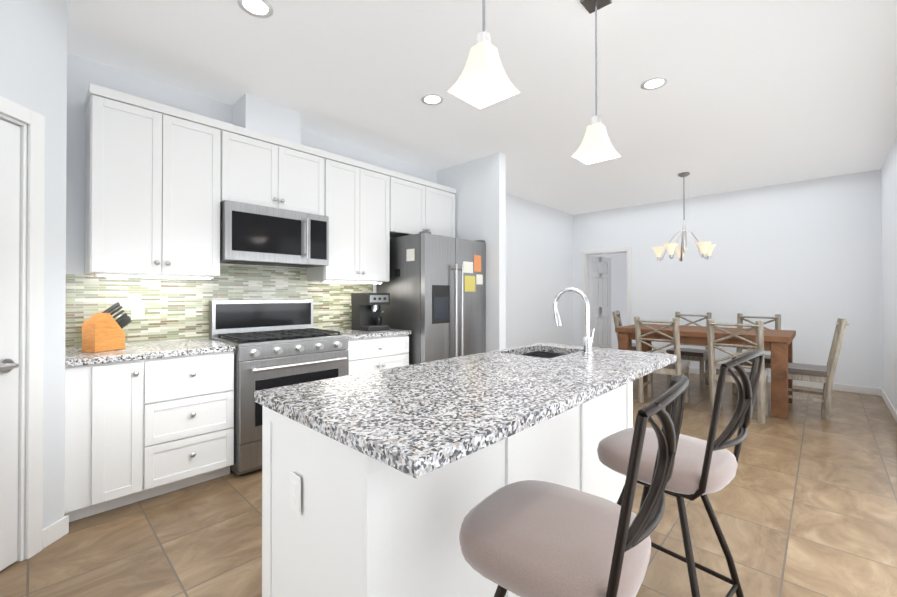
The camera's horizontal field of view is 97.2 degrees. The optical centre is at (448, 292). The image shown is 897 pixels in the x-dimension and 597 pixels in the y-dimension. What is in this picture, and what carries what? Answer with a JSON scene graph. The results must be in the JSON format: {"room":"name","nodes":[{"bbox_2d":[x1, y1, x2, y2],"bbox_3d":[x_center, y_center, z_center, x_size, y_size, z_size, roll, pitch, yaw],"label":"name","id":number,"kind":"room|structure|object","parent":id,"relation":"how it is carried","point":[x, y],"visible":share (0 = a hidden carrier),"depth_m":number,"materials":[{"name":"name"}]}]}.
{"room":"kitchen","nodes":[
{"label":"kitchen","id":0,"kind":"room"},
{"bbox_2d":[0,373,896,596],"bbox_3d":[0.731,1.328,2.969,4.340,0.100,12.720,0,0,43],"label":"floor","id":1,"kind":"structure","parent":0,"point":[803,502],"depth_m":2.13,"materials":[{"name":"tile"}]},
{"bbox_2d":[64,359,147,521],"bbox_3d":[-2.161,0.837,2.450,0.619,0.874,0.338,0,0,43],"label":"base cabinet","id":2,"kind":"object","parent":1,"relation":"on","point":[137,430],"depth_m":2.24,"materials":[{"name":"white wood"}]},
{"bbox_2d":[65,328,410,366],"bbox_3d":[-1.433,0.383,3.206,0.638,0.038,2.434,0,0,43],"label":"countertop","id":3,"kind":"structure","parent":2,"relation":"on","point":[129,352],"depth_m":2.55,"materials":[{"name":"stone"}]},
{"bbox_2d":[82,302,131,351],"bbox_3d":[-2.141,0.208,2.513,0.110,0.300,0.263,0,0,15],"label":"knife block","id":4,"kind":"object","parent":3,"relation":"on","point":[102,331],"visible":1,"depth_m":2.44,"materials":[{"name":"brown wood"}]},
{"bbox_2d":[351,293,389,330],"bbox_3d":[-0.750,0.184,3.912,0.362,0.365,0.258,0,0,43],"label":"coffee maker","id":5,"kind":"object","parent":3,"relation":"on","point":[366,312],"visible":1,"depth_m":3.87,"materials":[{"name":"black plastic"}]},
{"bbox_2d":[148,351,233,497],"bbox_3d":[-1.890,0.838,2.735,0.619,0.874,0.562,0,0,43],"label":"base cabinet","id":6,"kind":"object","parent":1,"relation":"on","point":[191,397],"depth_m":2.54,"materials":[{"name":"white wood"}]},
{"bbox_2d":[209,299,348,475],"bbox_3d":[-1.347,0.669,3.202,0.745,1.220,0.852,0,0,43],"label":"stove","id":7,"kind":"object","parent":1,"relation":"on","point":[279,343],"visible":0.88,"depth_m":3.01,"materials":[{"name":"silver metal"}]},
{"bbox_2d":[346,335,408,374],"bbox_3d":[-0.855,0.845,3.826,0.619,0.874,0.723,0,0,43],"label":"base cabinet","id":8,"kind":"object","parent":1,"relation":"on","point":[380,353],"depth_m":3.60,"materials":[{"name":"white wood"}]},
{"bbox_2d":[376,231,485,364],"bbox_3d":[-0.158,0.347,4.364,0.838,1.878,0.948,0,0,43],"label":"fridge","id":9,"kind":"object","parent":1,"relation":"on","point":[435,286],"visible":0.6,"depth_m":4.02,"materials":[{"name":"silver metal"}]},
{"bbox_2d":[262,347,635,596],"bbox_3d":[0.195,0.834,1.958,0.722,0.874,1.948,0,0,43],"label":"kitchen island","id":10,"kind":"object","parent":1,"relation":"on","point":[381,483],"depth_m":1.26,"materials":[{"name":"white wood"}]},
{"bbox_2d":[254,343,676,482],"bbox_3d":[0.311,0.375,1.857,0.870,0.038,2.020,0,0,43],"label":"island countertop","id":11,"kind":"structure","parent":10,"relation":"on","point":[420,419],"depth_m":1.32,"materials":[{"name":"stone"}]},
{"bbox_2d":[510,347,569,358],"bbox_3d":[0.582,0.492,2.440,0.364,0.212,0.484,0,0,43],"label":"sink","id":12,"kind":"object","parent":11,"relation":"in","point":[542,351],"depth_m":2.65,"materials":[{"name":"silver metal"}]},
{"bbox_2d":[553,287,594,354],"bbox_3d":[0.762,0.162,2.399,0.254,0.392,0.109,0,0,43],"label":"faucet","id":13,"kind":"object","parent":11,"relation":"on","point":[587,343],"visible":1,"depth_m":2.32,"materials":[{"name":"silver metal"}]},
{"bbox_2d":[459,375,689,596],"bbox_3d":[0.292,0.724,0.982,0.526,1.083,0.460,0,0,38],"label":"bar stool","id":14,"kind":"object","parent":1,"relation":"on","point":[530,538],"visible":1,"depth_m":0.87,"materials":[{"name":"fabric"}]},
{"bbox_2d":[612,310,652,350],"bbox_3d":[2.866,0.790,6.178,0.568,1.016,0.464,0,0,29],"label":"dining chair","id":15,"kind":"object","parent":1,"relation":"on","point":[617,318],"visible":0.21,"depth_m":6.10,"materials":[{"name":"brown wood"}]},
{"bbox_2d":[634,316,689,402],"bbox_3d":[2.486,0.780,4.604,0.464,1.016,0.568,0,0,43],"label":"dining chair","id":16,"kind":"object","parent":1,"relation":"on","point":[679,366],"visible":0.56,"depth_m":4.48,"materials":[{"name":"brown wood"}]},
{"bbox_2d":[597,349,764,596],"bbox_3d":[0.833,0.727,1.465,0.460,1.083,0.526,0,0,-40],"label":"bar stool","id":17,"kind":"object","parent":1,"relation":"on","point":[702,469],"visible":0.88,"depth_m":1.33,"materials":[{"name":"fabric"}]},
{"bbox_2d":[666,312,711,389],"bbox_3d":[3.426,0.786,5.625,0.464,1.016,0.568,0,0,43],"label":"dining chair","id":18,"kind":"object","parent":1,"relation":"on","point":[701,355],"visible":0.48,"depth_m":5.53,"materials":[{"name":"brown wood"}]},
{"bbox_2d":[615,324,795,418],"bbox_3d":[3.148,0.869,4.924,1.740,0.839,1.000,0,0,43],"label":"dining table","id":19,"kind":"object","parent":1,"relation":"on","point":[778,344],"visible":0.71,"depth_m":4.37,"materials":[{"name":"brown wood"}]},
{"bbox_2d":[707,319,767,423],"bbox_3d":[3.008,0.777,4.109,0.464,1.016,0.568,0,0,43],"label":"dining chair","id":20,"kind":"object","parent":1,"relation":"on","point":[762,392],"visible":0.73,"depth_m":4.00,"materials":[{"name":"brown wood"}]},
{"bbox_2d":[732,313,780,393],"bbox_3d":[3.977,0.783,5.101,0.464,1.016,0.568,0,0,43],"label":"dining chair","id":21,"kind":"object","parent":1,"relation":"on","point":[777,320],"visible":0.15,"depth_m":5.12,"materials":[{"name":"brown wood"}]},
{"bbox_2d":[788,318,849,419],"bbox_3d":[3.887,0.778,4.224,0.568,1.016,0.464,0,0,43],"label":"dining chair","id":22,"kind":"object","parent":1,"relation":"on","point":[813,373],"visible":0.75,"depth_m":4.02,"materials":[{"name":"brown wood"}]},
{"bbox_2d":[0,0,896,559],"bbox_3d":[0.748,-0.192,2.962,4.386,2.940,12.720,0,0,43],"label":"wall","id":23,"kind":"structure","parent":0,"point":[770,126],"depth_m":3.33,"materials":[{"name":"white paint"}]},
{"bbox_2d":[0,119,19,570],"bbox_3d":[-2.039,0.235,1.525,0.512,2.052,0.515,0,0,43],"label":"pantry door","id":24,"kind":"structure","parent":23,"relation":"in","point":[9,240],"depth_m":1.83,"materials":[{"name":"white wood"}]},
{"bbox_2d":[84,83,223,276],"bbox_3d":[-2.048,-0.688,2.774,0.349,1.130,0.717,0,0,43],"label":"upper cabinet","id":25,"kind":"object","parent":23,"relation":"attached to","point":[162,181],"depth_m":2.61,"materials":[{"name":"white wood"}]},
{"bbox_2d":[94,273,213,278],"bbox_3d":[-2.000,-0.113,2.729,0.052,0.019,0.664,0,0,43],"label":"led light","id":26,"kind":"object","parent":25,"relation":"attached to","point":[159,276],"depth_m":2.68,"materials":[{"name":"white plastic"}]},
{"bbox_2d":[65,264,372,347],"bbox_3d":[-1.662,0.223,3.425,0.007,0.915,2.434,0,0,43],"label":"tile backsplash","id":27,"kind":"structure","parent":23,"relation":"attached to","point":[176,309],"depth_m":3.05,"materials":[{"name":"tile"}]},
{"bbox_2d":[132,302,143,318],"bbox_3d":[-2.221,0.127,2.827,0.006,0.120,0.070,0,0,43],"label":"electrical outlet plate","id":28,"kind":"object","parent":27,"relation":"attached to","point":[137,310],"visible":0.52,"depth_m":2.82,"materials":[{"name":"white plastic"}]},
{"bbox_2d":[237,0,272,17],"bbox_3d":[-1.051,-1.563,2.154,0.176,0.007,0.176,0,0,43],"label":"recessed light","id":29,"kind":"object","parent":23,"relation":"in","point":[260,8],"visible":1,"depth_m":2.17,"materials":[{"name":"white"}]},
{"bbox_2d":[224,123,327,215],"bbox_3d":[-1.514,-0.964,3.339,0.349,0.573,0.837,0,0,43],"label":"upper cabinet","id":30,"kind":"object","parent":23,"relation":"attached to","point":[260,169],"depth_m":3.19,"materials":[{"name":"white wood"}]},
{"bbox_2d":[220,200,328,267],"bbox_3d":[-1.469,-0.455,3.295,0.466,0.437,0.828,0,0,43],"label":"microwave","id":31,"kind":"object","parent":30,"relation":"attached to","point":[251,234],"visible":0.96,"depth_m":3.12,"materials":[{"name":"silver metal"}]},
{"bbox_2d":[307,152,391,281],"bbox_3d":[-0.975,-0.682,3.905,0.349,1.130,0.728,0,0,43],"label":"upper cabinet","id":32,"kind":"object","parent":23,"relation":"attached to","point":[359,194],"depth_m":3.76,"materials":[{"name":"white wood"}]},
{"bbox_2d":[321,280,382,283],"bbox_3d":[-0.926,-0.106,3.861,0.052,0.019,0.664,0,0,43],"label":"led light","id":33,"kind":"object","parent":32,"relation":"attached to","point":[334,281],"depth_m":3.81,"materials":[{"name":"white plastic"}]},
{"bbox_2d":[392,171,455,237],"bbox_3d":[-0.382,-0.935,4.532,0.349,0.615,0.995,0,0,43],"label":"upper cabinet","id":34,"kind":"object","parent":23,"relation":"attached to","point":[418,205],"depth_m":4.37,"materials":[{"name":"white wood"}]},
{"bbox_2d":[421,94,442,104],"bbox_3d":[-0.130,-1.556,3.183,0.176,0.007,0.176,0,0,43],"label":"recessed light","id":35,"kind":"object","parent":23,"relation":"in","point":[431,99],"visible":1,"depth_m":3.18,"materials":[{"name":"white"}]},
{"bbox_2d":[0,96,896,561],"bbox_3d":[0.301,0.200,2.446,4.203,2.150,10.920,0,0,43],"label":"trim","id":36,"kind":"structure","parent":23,"relation":"attached to","point":[30,394],"depth_m":1.91,"materials":[{"name":"white wood"}]},
{"bbox_2d":[447,0,519,108],"bbox_3d":[0.128,-1.149,1.433,0.188,0.844,0.188,0,0,43],"label":"pendant light","id":37,"kind":"object","parent":23,"relation":"hanging from","point":[483,80],"visible":1,"depth_m":1.43,"materials":[{"name":"white glass"}]},
{"bbox_2d":[572,0,620,163],"bbox_3d":[0.783,-1.145,2.094,0.188,0.844,0.188,0,0,43],"label":"pendant light","id":38,"kind":"object","parent":23,"relation":"hanging from","point":[596,146],"visible":1,"depth_m":2.09,"materials":[{"name":"white glass"}]},
{"bbox_2d":[588,256,610,348],"bbox_3d":[3.022,0.289,7.902,0.740,2.020,0.035,0,0,-34],"label":"hall door","id":39,"kind":"structure","parent":23,"relation":"in","point":[599,283],"depth_m":7.88,"materials":[{"name":"white wood"}]},
{"bbox_2d":[641,77,666,89],"bbox_3d":[1.531,-1.558,2.944,0.176,0.007,0.176,0,0,43],"label":"recessed light","id":40,"kind":"object","parent":23,"relation":"in","point":[654,83],"visible":1,"depth_m":2.94,"materials":[{"name":"white"}]},
{"bbox_2d":[652,172,715,260],"bbox_3d":[3.037,-0.989,5.146,0.713,1.120,0.734,0,0,43],"label":"chandelier","id":41,"kind":"object","parent":23,"relation":"hanging from","point":[706,248],"visible":1,"depth_m":5.10,"materials":[{"name":"white glass"}]}
]}

